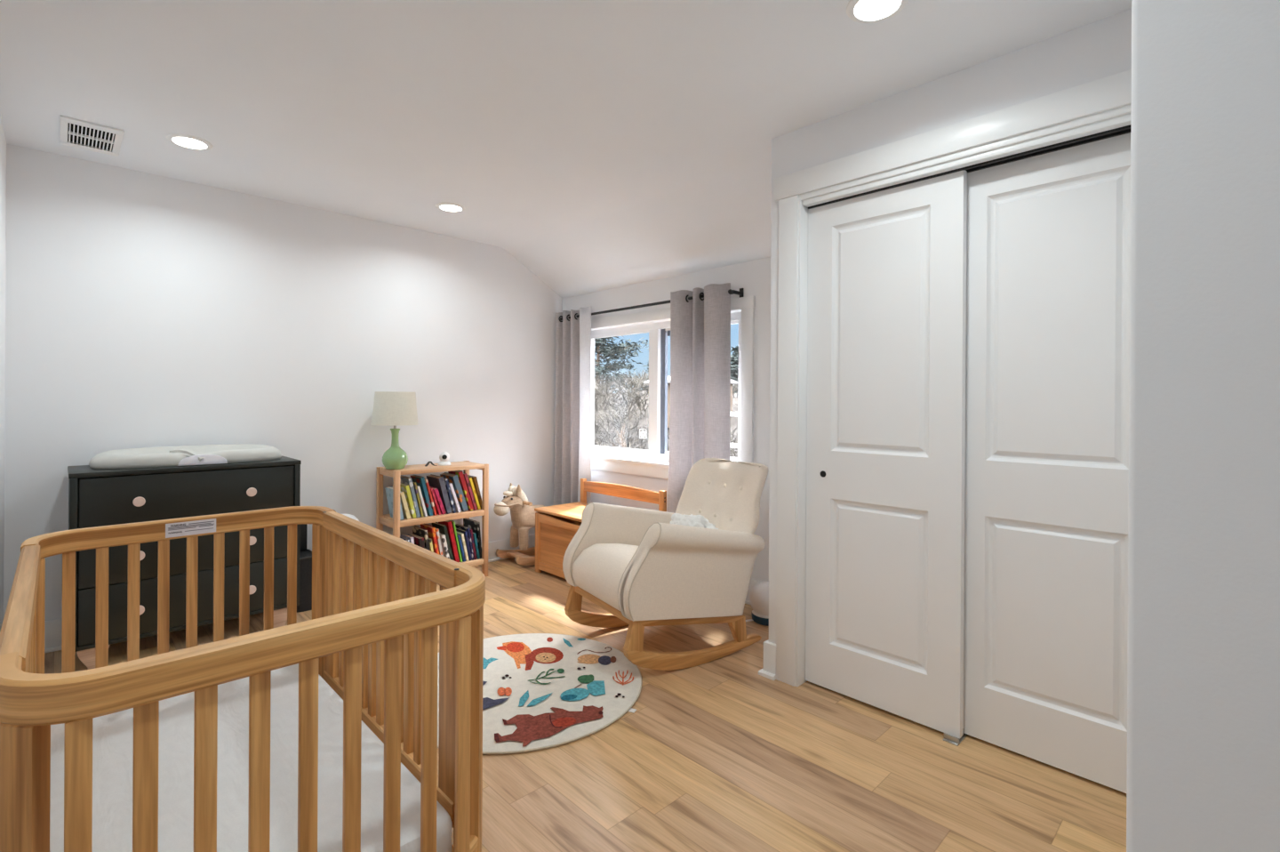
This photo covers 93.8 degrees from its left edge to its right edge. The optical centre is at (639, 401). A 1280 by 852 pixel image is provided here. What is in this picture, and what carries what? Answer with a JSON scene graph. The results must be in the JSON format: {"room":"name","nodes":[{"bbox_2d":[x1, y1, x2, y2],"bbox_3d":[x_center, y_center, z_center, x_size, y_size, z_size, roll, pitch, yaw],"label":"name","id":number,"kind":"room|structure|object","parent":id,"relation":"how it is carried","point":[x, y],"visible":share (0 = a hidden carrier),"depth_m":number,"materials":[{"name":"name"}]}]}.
{"room":"bedroom","nodes":[
{"label":"bedroom","id":0,"kind":"room"},
{"bbox_2d":[0,114,6,631],"bbox_3d":[-1.122,-0.008,0.813,0.120,2.400,5.230,0,0,-44],"label":"wall","id":1,"kind":"structure","parent":0,"point":[3,141],"depth_m":2.61,"materials":[{"name":"paint"}]},
{"bbox_2d":[3,143,562,620],"bbox_3d":[-1.805,-0.014,3.876,3.402,2.400,0.120,0,0,-44],"label":"wall","id":2,"kind":"structure","parent":0,"point":[143,309],"depth_m":3.40,"materials":[{"name":"paint"}]},
{"bbox_2d":[44,533,535,653],"bbox_3d":[-1.767,1.114,3.816,3.142,0.146,0.031,0,0,-44],"label":"baseboard","id":3,"kind":"structure","parent":2,"relation":"attached to","point":[52,628],"depth_m":2.85,"materials":[{"name":"white wood"}]},
{"bbox_2d":[0,0,1131,297],"bbox_3d":[0.021,-1.034,1.998,3.402,0.534,5.350,0,0,-44],"label":"ceiling","id":4,"kind":"structure","parent":0,"point":[600,145],"depth_m":2.27,"materials":[{"name":"paint"}]},
{"bbox_2d":[59,114,124,156],"bbox_3d":[-2.431,-1.170,2.652,0.200,0.010,0.367,0,0,-44],"label":"ceiling vent","id":5,"kind":"object","parent":4,"relation":"in","point":[74,132],"visible":1,"depth_m":2.64,"materials":[{"name":"white metal"}]},
{"bbox_2d":[165,133,213,150],"bbox_3d":[-2.031,-1.169,2.700,0.172,0.009,0.172,0,0,-44],"label":"recessed light","id":6,"kind":"object","parent":4,"relation":"in","point":[185,140],"visible":1,"depth_m":2.69,"materials":[{"name":"white plastic"}]},
{"bbox_2d":[435,202,465,212],"bbox_3d":[-1.137,-1.164,3.594,0.172,0.009,0.172,0,0,-44],"label":"recessed light","id":7,"kind":"object","parent":4,"relation":"in","point":[452,207],"visible":1,"depth_m":3.58,"materials":[{"name":"white plastic"}]},
{"bbox_2d":[846,0,908,23],"bbox_3d":[0.689,-1.151,1.739,0.172,0.009,0.172,0,0,-44],"label":"recessed light","id":8,"kind":"object","parent":4,"relation":"in","point":[858,11],"visible":1,"depth_m":1.75,"materials":[{"name":"white plastic"}]},
{"bbox_2d":[44,554,1126,851],"bbox_3d":[0.010,1.259,2.002,3.412,0.120,5.350,0,0,-44],"label":"floor","id":9,"kind":"structure","parent":0,"point":[718,755],"depth_m":1.93,"materials":[{"name":"brown wood"}]},
{"bbox_2d":[67,455,301,669],"bbox_3d":[-2.272,0.747,3.027,0.900,0.873,0.418,0,0,-44],"label":"dresser","id":10,"kind":"object","parent":9,"relation":"on","point":[116,496],"visible":0.59,"depth_m":2.84,"materials":[{"name":"black wood"}]},
{"bbox_2d":[88,443,281,469],"bbox_3d":[-2.269,0.270,3.044,0.785,0.080,0.351,0,0,-44],"label":"changing pad","id":11,"kind":"object","parent":10,"relation":"on","point":[184,455],"visible":1,"depth_m":2.94,"materials":[{"name":"fabric"}]},
{"bbox_2d":[0,505,485,851],"bbox_3d":[-1.054,0.792,1.546,0.795,0.800,1.350,0,0,-44],"label":"crib","id":12,"kind":"object","parent":9,"relation":"on","point":[372,632],"visible":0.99,"depth_m":1.18,"materials":[{"name":"brown wood"}]},
{"bbox_2d":[168,520,213,531],"bbox_3d":[-1.500,0.419,2.002,0.124,0.025,0.001,0,0,-44],"label":"label","id":13,"kind":"object","parent":12,"relation":"attached to","point":[172,525],"depth_m":2.00,"materials":[{"name":"grey"}]},
{"bbox_2d":[49,663,452,851],"bbox_3d":[-1.072,0.986,1.542,0.675,0.132,1.233,0,0,-44],"label":"mattress","id":14,"kind":"object","parent":12,"relation":"on","point":[113,732],"visible":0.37,"depth_m":1.45,"materials":[{"name":"white fabric"}]},
{"bbox_2d":[296,523,311,612],"bbox_3d":[-1.956,0.926,3.458,0.132,0.520,0.222,0,0,-44],"label":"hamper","id":15,"kind":"object","parent":9,"relation":"on","point":[305,554],"visible":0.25,"depth_m":3.39,"materials":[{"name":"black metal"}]},
{"bbox_2d":[342,513,359,520],"bbox_3d":[-1.768,0.927,3.557,0.194,0.519,0.194,0,0,-44],"label":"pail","id":16,"kind":"object","parent":9,"relation":"on","point":[353,516],"visible":0.12,"depth_m":3.56,"materials":[{"name":"white plastic"}]},
{"bbox_2d":[376,460,488,575],"bbox_3d":[-1.368,0.806,3.974,0.640,0.766,0.300,0,0,-44],"label":"bookshelf","id":17,"kind":"object","parent":9,"relation":"on","point":[395,522],"visible":0.61,"depth_m":3.86,"materials":[{"name":"brown wood"}]},
{"bbox_2d":[384,486,403,519],"bbox_3d":[-1.537,0.634,3.747,0.059,0.196,0.151,0,0,-44],"label":"book","id":18,"kind":"object","parent":17,"relation":"on","point":[388,490],"visible":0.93,"depth_m":3.75,"materials":[{"name":"blue paper"}]},
{"bbox_2d":[371,391,418,469],"bbox_3d":[-1.551,0.181,3.790,0.276,0.486,0.276,0,0,-44],"label":"table lamp","id":19,"kind":"object","parent":17,"relation":"on","point":[390,408],"visible":1,"depth_m":3.70,"materials":[{"name":"white fabric"}]},
{"bbox_2d":[400,490,410,519],"bbox_3d":[-1.515,0.645,3.782,0.069,0.174,0.169,0,0,-44],"label":"book","id":20,"kind":"object","parent":17,"relation":"on","point":[405,509],"visible":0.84,"depth_m":3.73,"materials":[{"name":"beige paper"}]},
{"bbox_2d":[400,533,414,543],"bbox_3d":[-1.473,0.958,3.814,0.043,0.218,0.155,0,0,-44],"label":"book","id":21,"kind":"object","parent":17,"relation":"on","point":[404,535],"visible":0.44,"depth_m":3.78,"materials":[{"name":"grey paper"}]},
{"bbox_2d":[400,482,416,518],"bbox_3d":[-1.496,0.626,3.812,0.071,0.212,0.187,0,0,-44],"label":"book","id":22,"kind":"object","parent":17,"relation":"on","point":[405,488],"visible":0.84,"depth_m":3.75,"materials":[{"name":"yellow paper"}]},
{"bbox_2d":[400,475,420,517],"bbox_3d":[-1.470,0.604,3.815,0.080,0.258,0.155,0,0,-44],"label":"book","id":23,"kind":"object","parent":17,"relation":"on","point":[404,479],"visible":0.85,"depth_m":3.77,"materials":[{"name":"paper"}]},
{"bbox_2d":[408,533,424,548],"bbox_3d":[-1.436,0.965,3.863,0.053,0.204,0.173,0,0,-44],"label":"book","id":24,"kind":"object","parent":17,"relation":"on","point":[419,540],"visible":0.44,"depth_m":3.81,"materials":[{"name":"brown paper"}]},
{"bbox_2d":[412,481,423,517],"bbox_3d":[-1.455,0.621,3.842,0.062,0.225,0.173,0,0,-44],"label":"book","id":25,"kind":"object","parent":17,"relation":"on","point":[413,483],"visible":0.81,"depth_m":3.78,"materials":[{"name":"paper"}]},
{"bbox_2d":[412,525,430,550],"bbox_3d":[-1.419,0.943,3.893,0.050,0.248,0.192,0,0,-44],"label":"book","id":26,"kind":"object","parent":17,"relation":"on","point":[419,531],"visible":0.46,"depth_m":3.83,"materials":[{"name":"black paper"}]},
{"bbox_2d":[410,474,432,515],"bbox_3d":[-1.413,0.605,3.874,0.084,0.255,0.160,0,0,-44],"label":"book","id":27,"kind":"object","parent":17,"relation":"on","point":[420,480],"visible":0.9,"depth_m":3.83,"materials":[{"name":"teal paper"}]},
{"bbox_2d":[416,485,427,516],"bbox_3d":[-1.445,0.633,3.865,0.068,0.200,0.192,0,0,-44],"label":"book","id":28,"kind":"object","parent":17,"relation":"on","point":[422,503],"visible":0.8,"depth_m":3.80,"materials":[{"name":"white paper"}]},
{"bbox_2d":[420,523,439,553],"bbox_3d":[-1.374,0.938,3.927,0.063,0.259,0.178,0,0,-44],"label":"book","id":29,"kind":"object","parent":17,"relation":"on","point":[431,530],"visible":0.5,"depth_m":3.87,"materials":[{"name":"orange paper"}]},
{"bbox_2d":[424,478,437,515],"bbox_3d":[-1.399,0.613,3.900,0.077,0.239,0.178,0,0,-44],"label":"book","id":30,"kind":"object","parent":17,"relation":"on","point":[426,479],"visible":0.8,"depth_m":3.84,"materials":[{"name":"red paper"}]},
{"bbox_2d":[428,537,433,551],"bbox_3d":[-1.386,0.973,3.902,0.049,0.189,0.160,0,0,-44],"label":"book","id":31,"kind":"object","parent":17,"relation":"on","point":[431,548],"visible":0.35,"depth_m":3.84,"materials":[{"name":"yellow paper"}]},
{"bbox_2d":[430,487,440,514],"bbox_3d":[-1.383,0.643,3.929,0.075,0.181,0.196,0,0,-44],"label":"book","id":32,"kind":"object","parent":17,"relation":"on","point":[437,509],"visible":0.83,"depth_m":3.86,"materials":[{"name":"paper"}]},
{"bbox_2d":[429,486,446,514],"bbox_3d":[-1.351,0.645,3.937,0.080,0.176,0.164,0,0,-44],"label":"book","id":33,"kind":"object","parent":17,"relation":"on","point":[435,489],"visible":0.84,"depth_m":3.88,"materials":[{"name":"pink paper"}]},
{"bbox_2d":[434,527,443,555],"bbox_3d":[-1.361,0.944,3.952,0.063,0.246,0.196,0,0,-44],"label":"book","id":34,"kind":"object","parent":17,"relation":"on","point":[440,548],"visible":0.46,"depth_m":3.88,"materials":[{"name":"white paper"}]},
{"bbox_2d":[426,473,452,513],"bbox_3d":[-1.332,0.611,3.969,0.095,0.245,0.182,0,0,-44],"label":"book","id":35,"kind":"object","parent":17,"relation":"on","point":[434,481],"visible":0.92,"depth_m":3.91,"materials":[{"name":"grey paper"}]},
{"bbox_2d":[431,521,454,559],"bbox_3d":[-1.314,0.938,3.988,0.077,0.260,0.182,0,0,-44],"label":"book","id":36,"kind":"object","parent":17,"relation":"on","point":[443,529],"visible":0.49,"depth_m":3.93,"materials":[{"name":"black paper"}]},
{"bbox_2d":[439,532,449,558],"bbox_3d":[-1.321,0.967,3.969,0.065,0.201,0.164,0,0,-44],"label":"book","id":37,"kind":"object","parent":17,"relation":"on","point":[445,551],"visible":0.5,"depth_m":3.91,"materials":[{"name":"white paper"}]},
{"bbox_2d":[437,451,451,465],"bbox_3d":[-1.313,0.381,4.021,0.088,0.088,0.088,0,0,-44],"label":"camera","id":38,"kind":"object","parent":17,"relation":"on","point":[444,456],"visible":1,"depth_m":4.00,"materials":[{"name":"white plastic"}]},
{"bbox_2d":[438,520,459,561],"bbox_3d":[-1.280,0.926,3.999,0.085,0.284,0.151,0,0,-44],"label":"book","id":39,"kind":"object","parent":17,"relation":"on","point":[448,523],"visible":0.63,"depth_m":3.94,"materials":[{"name":"red paper"}]},
{"bbox_2d":[443,477,455,512],"bbox_3d":[-1.294,0.618,3.983,0.076,0.231,0.151,0,0,-44],"label":"book","id":40,"kind":"object","parent":17,"relation":"on","point":[446,482],"visible":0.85,"depth_m":3.93,"materials":[{"name":"paper"}]},
{"bbox_2d":[440,472,468,511],"bbox_3d":[-1.256,0.608,4.045,0.114,0.251,0.187,0,0,-44],"label":"book","id":41,"kind":"object","parent":17,"relation":"on","point":[453,478],"visible":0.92,"depth_m":3.98,"materials":[{"name":"blue paper"}]},
{"bbox_2d":[448,482,461,511],"bbox_3d":[-1.277,0.634,4.012,0.085,0.199,0.169,0,0,-44],"label":"book","id":42,"kind":"object","parent":17,"relation":"on","point":[453,494],"visible":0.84,"depth_m":3.96,"materials":[{"name":"white paper"}]},
{"bbox_2d":[450,520,462,561],"bbox_3d":[-1.266,0.927,4.025,0.071,0.281,0.169,0,0,-44],"label":"book","id":43,"kind":"object","parent":17,"relation":"on","point":[452,521],"visible":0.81,"depth_m":3.97,"materials":[{"name":"green paper"}]},
{"bbox_2d":[448,470,473,510],"bbox_3d":[-1.216,0.597,4.062,0.113,0.274,0.155,0,0,-44],"label":"book","id":44,"kind":"object","parent":17,"relation":"on","point":[460,473],"visible":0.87,"depth_m":4.01,"materials":[{"name":"red paper"}]},
{"bbox_2d":[456,533,465,560],"bbox_3d":[-1.250,0.976,4.053,0.058,0.184,0.187,0,0,-44],"label":"book","id":45,"kind":"object","parent":17,"relation":"on","point":[459,535],"visible":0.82,"depth_m":3.99,"materials":[{"name":"blue paper"}]},
{"bbox_2d":[456,530,469,560],"bbox_3d":[-1.223,0.973,4.057,0.058,0.190,0.155,0,0,-44],"label":"book","id":46,"kind":"object","parent":17,"relation":"on","point":[462,538],"visible":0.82,"depth_m":4.00,"materials":[{"name":"beige paper"}]},
{"bbox_2d":[456,527,471,559],"bbox_3d":[-1.212,0.966,4.080,0.054,0.204,0.173,0,0,-44],"label":"book","id":47,"kind":"object","parent":17,"relation":"on","point":[460,530],"visible":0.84,"depth_m":4.02,"materials":[{"name":"paper"}]},
{"bbox_2d":[455,523,474,559],"bbox_3d":[-1.204,0.958,4.101,0.051,0.221,0.192,0,0,-44],"label":"book","id":48,"kind":"object","parent":17,"relation":"on","point":[458,525],"visible":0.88,"depth_m":4.04,"materials":[{"name":"paper"}]},
{"bbox_2d":[463,472,477,510],"bbox_3d":[-1.198,0.607,4.092,0.097,0.255,0.173,0,0,-44],"label":"book","id":49,"kind":"object","parent":17,"relation":"on","point":[465,475],"visible":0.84,"depth_m":4.03,"materials":[{"name":"red paper"}]},
{"bbox_2d":[463,517,481,558],"bbox_3d":[-1.158,0.943,4.148,0.043,0.251,0.196,0,0,-44],"label":"book","id":50,"kind":"object","parent":17,"relation":"on","point":[475,525],"visible":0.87,"depth_m":4.09,"materials":[{"name":"black paper"}]},
{"bbox_2d":[469,528,476,559],"bbox_3d":[-1.179,0.963,4.103,0.049,0.210,0.160,0,0,-44],"label":"book","id":51,"kind":"object","parent":17,"relation":"on","point":[470,529],"visible":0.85,"depth_m":4.04,"materials":[{"name":"paper"}]},
{"bbox_2d":[467,476,480,509],"bbox_3d":[-1.182,0.622,4.120,0.088,0.225,0.192,0,0,-44],"label":"book","id":52,"kind":"object","parent":17,"relation":"on","point":[474,492],"visible":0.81,"depth_m":4.05,"materials":[{"name":"yellow paper"}]},
{"bbox_2d":[467,474,482,509],"bbox_3d":[-1.150,0.622,4.128,0.077,0.226,0.160,0,0,-44],"label":"book","id":53,"kind":"object","parent":17,"relation":"on","point":[474,478],"visible":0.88,"depth_m":4.07,"materials":[{"name":"yellow paper"}]},
{"bbox_2d":[472,531,479,559],"bbox_3d":[-1.169,0.979,4.126,0.046,0.180,0.178,0,0,-44],"label":"book","id":54,"kind":"object","parent":17,"relation":"on","point":[474,533],"visible":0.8,"depth_m":4.06,"materials":[{"name":"teal paper"}]},
{"bbox_2d":[493,482,545,565],"bbox_3d":[-0.791,0.897,4.510,0.692,0.591,0.300,0,0,-44],"label":"rocking horse","id":55,"kind":"object","parent":9,"relation":"on","point":[522,511],"visible":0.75,"depth_m":4.36},
{"bbox_2d":[437,632,642,753],"bbox_3d":[-0.512,1.187,2.545,1.044,0.016,1.044,0,0,-44],"label":"round rug","id":56,"kind":"object","parent":9,"relation":"on","point":[540,691],"visible":0.73,"depth_m":2.46,"materials":[{"name":"fabric"}]},
{"bbox_2d":[482,637,633,745],"bbox_3d":[-0.460,1.182,2.538,0.944,0.005,0.870,0,0,-44],"label":"print","id":57,"kind":"object","parent":56,"relation":"on","point":[537,691],"depth_m":2.47,"materials":[{"name":"fabric"}]},
{"bbox_2d":[534,478,666,578],"bbox_3d":[-0.285,0.886,4.045,0.441,0.620,0.870,0,0,-44],"label":"chest","id":58,"kind":"object","parent":9,"relation":"on","point":[556,525],"visible":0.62,"depth_m":4.10,"materials":[{"name":"brown wood"}]},
{"bbox_2d":[562,457,767,670],"bbox_3d":[0.156,0.758,3.018,0.907,0.882,0.715,0,0,-32],"label":"rocking chair","id":59,"kind":"object","parent":9,"relation":"on","point":[643,568],"visible":0.95,"depth_m":2.81,"materials":[{"name":"beige fabric"}]},
{"bbox_2d":[670,512,718,528],"bbox_3d":[0.276,0.658,3.120,0.156,0.149,0.417,0,0,-32],"label":"blanket","id":60,"kind":"object","parent":59,"relation":"on","point":[676,518],"visible":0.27,"depth_m":3.07,"materials":[{"name":"white fabric"}]},
{"bbox_2d":[745,581,768,625],"bbox_3d":[0.677,1.097,3.269,0.272,0.210,0.217,0,0,-44],"label":"humidifier","id":61,"kind":"object","parent":9,"relation":"on","point":[759,595],"visible":0.49,"depth_m":3.23,"materials":[{"name":"white plastic"}]},
{"bbox_2d":[943,732,967,745],"bbox_3d":[1.144,1.191,2.162,0.138,0.030,0.050,0,0,-44],"label":"floor guide","id":62,"kind":"object","parent":9,"relation":"on","point":[948,738],"visible":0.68,"depth_m":2.12,"materials":[{"name":"metal"}]},
{"bbox_2d":[562,256,770,582],"bbox_3d":[0.339,0.170,4.006,0.140,2.060,2.680,0,0,-44],"label":"wall","id":63,"kind":"structure","parent":0,"point":[754,276],"depth_m":3.68,"materials":[{"name":"paint"}]},
{"bbox_2d":[560,288,743,319],"bbox_3d":[-0.027,-0.651,4.212,0.105,0.080,1.767,0,0,-44],"label":"curtain rod","id":64,"kind":"object","parent":63,"relation":"attached to","point":[731,292],"visible":0.61,"depth_m":4.07,"materials":[{"name":"black metal"}]},
{"bbox_2d":[553,305,591,504],"bbox_3d":[-0.530,0.225,4.665,0.089,1.879,0.517,0,0,-44],"label":"curtain","id":65,"kind":"object","parent":64,"relation":"hanging from","point":[572,426],"visible":0.86,"depth_m":4.63,"materials":[{"name":"grey fabric"}]},
{"bbox_2d":[667,282,730,512],"bbox_3d":[0.366,0.231,3.743,0.112,1.879,0.519,0,0,-44],"label":"curtain","id":66,"kind":"object","parent":64,"relation":"hanging from","point":[700,417],"visible":0.66,"depth_m":3.72,"materials":[{"name":"grey fabric"}]},
{"bbox_2d":[591,295,755,479],"bbox_3d":[0.101,-0.055,4.229,0.174,1.154,1.777,0,0,-44],"label":"window","id":67,"kind":"structure","parent":63,"relation":"in","point":[653,461],"depth_m":4.23,"materials":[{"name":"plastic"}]},
{"bbox_2d":[639,428,646,438],"bbox_3d":[0.019,0.233,4.343,0.014,0.070,0.070,0,0,-44],"label":"window sticker","id":68,"kind":"object","parent":67,"relation":"attached to","point":[641,432],"visible":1,"depth_m":4.34,"materials":[{"name":"paper"}]},
{"bbox_2d":[744,578,761,604],"bbox_3d":[0.203,1.126,4.017,0.031,0.146,2.454,0,0,-44],"label":"baseboard","id":69,"kind":"structure","parent":63,"relation":"attached to","point":[753,582],"depth_m":3.55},
{"bbox_2d":[768,8,1131,643],"bbox_3d":[1.326,0.022,2.388,0.736,2.370,1.408,0,0,-44],"label":"wall","id":70,"kind":"structure","parent":0,"point":[1100,49],"depth_m":2.14,"materials":[{"name":"paint"}]},
{"bbox_2d":[758,639,775,679],"bbox_3d":[0.811,1.131,2.864,0.731,0.146,0.080,0,0,-44],"label":"baseboard","id":71,"kind":"structure","parent":70,"relation":"attached to","point":[769,669],"depth_m":2.61,"materials":[{"name":"white wood"}]},
{"bbox_2d":[805,169,967,737],"bbox_3d":[0.938,0.184,2.353,0.036,2.018,0.614,0,0,-44],"label":"door","id":72,"kind":"structure","parent":70,"relation":"in","point":[886,293],"depth_m":2.31,"materials":[{"name":"white wood"}]},
{"bbox_2d":[773,69,1131,686],"bbox_3d":[1.121,0.120,2.173,0.184,2.172,1.383,0,0,-44],"label":"door frame","id":73,"kind":"structure","parent":70,"relation":"attached to","point":[1099,109],"depth_m":2.43,"materials":[{"name":"white wood"}]},
{"bbox_2d":[963,132,1130,792],"bbox_3d":[1.368,0.187,1.981,0.034,2.018,0.619,0,0,-44],"label":"door","id":74,"kind":"structure","parent":70,"relation":"in","point":[1048,235],"depth_m":1.98,"materials":[{"name":"white wood"}]},
{"bbox_2d":[1126,0,1279,851],"bbox_3d":[1.736,0.011,0.874,2.210,2.400,1.338,0,0,-44],"label":"wall","id":75,"kind":"structure","parent":0,"point":[1204,646],"depth_m":0.55,"materials":[{"name":"paint"}]},
{"label":"outside","id":76,"kind":"structure","parent":0,"visible":0},
{"bbox_2d":[593,390,737,455],"bbox_3d":[8.912,0.862,36.493,57.000,2.789,80.000,0,0,-44],"label":"terrain","id":77,"kind":"structure","parent":76,"point":[733,420],"depth_m":20.03,"materials":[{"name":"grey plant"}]},
{"bbox_2d":[610,423,626,447],"bbox_3d":[-0.395,1.339,13.806,0.622,1.676,0.628,0,0,-44],"label":"bare tree","id":78,"kind":"object","parent":77,"relation":"on","point":[621,435],"visible":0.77,"depth_m":13.69,"materials":[{"name":"beige plant"}]},
{"bbox_2d":[594,335,648,391],"bbox_3d":[-2.884,-4.026,45.218,9.709,7.605,8.665,0,0,-44],"label":"pine tree","id":79,"kind":"object","parent":77,"relation":"on","point":[609,350],"visible":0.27,"depth_m":44.01,"materials":[{"name":"green plant"}]},
{"bbox_2d":[640,362,648,390],"bbox_3d":[1.192,-1.328,37.528,2.562,2.715,2.912,0,0,-12],"label":"pine tree","id":80,"kind":"object","parent":77,"relation":"on","point":[647,365],"visible":0.02,"depth_m":37.69,"materials":[{"name":"plant"}]},
{"bbox_2d":[593,368,738,456],"bbox_3d":[0.973,0.487,19.356,7.578,3.721,18.252,0,0,-7],"label":"thicket","id":81,"kind":"object","parent":77,"relation":"on","point":[601,390],"visible":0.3,"depth_m":19.78,"materials":[{"name":"plant"}]},
{"bbox_2d":[643,376,737,427],"bbox_3d":[1.585,-0.008,18.769,1.900,1.626,2.250,0,0,-44],"label":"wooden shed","id":82,"kind":"object","parent":77,"relation":"on","point":[668,377],"visible":0.05,"depth_m":18.37,"materials":[{"name":"brown"}]},
{"bbox_2d":[730,411,737,447],"bbox_3d":[1.901,1.191,11.876,0.130,2.172,2.000,0,0,-44],"label":"rail fence","id":83,"kind":"object","parent":77,"relation":"on","point":[732,413],"visible":0.14,"depth_m":11.83,"materials":[{"name":"white"}]},
{"bbox_2d":[730,345,738,392],"bbox_3d":[5.760,-1.770,35.673,4.377,3.192,4.875,0,0,-44],"label":"evergreen tree","id":84,"kind":"object","parent":77,"relation":"on","point":[734,357],"visible":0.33,"depth_m":34.85,"materials":[{"name":"plant"}]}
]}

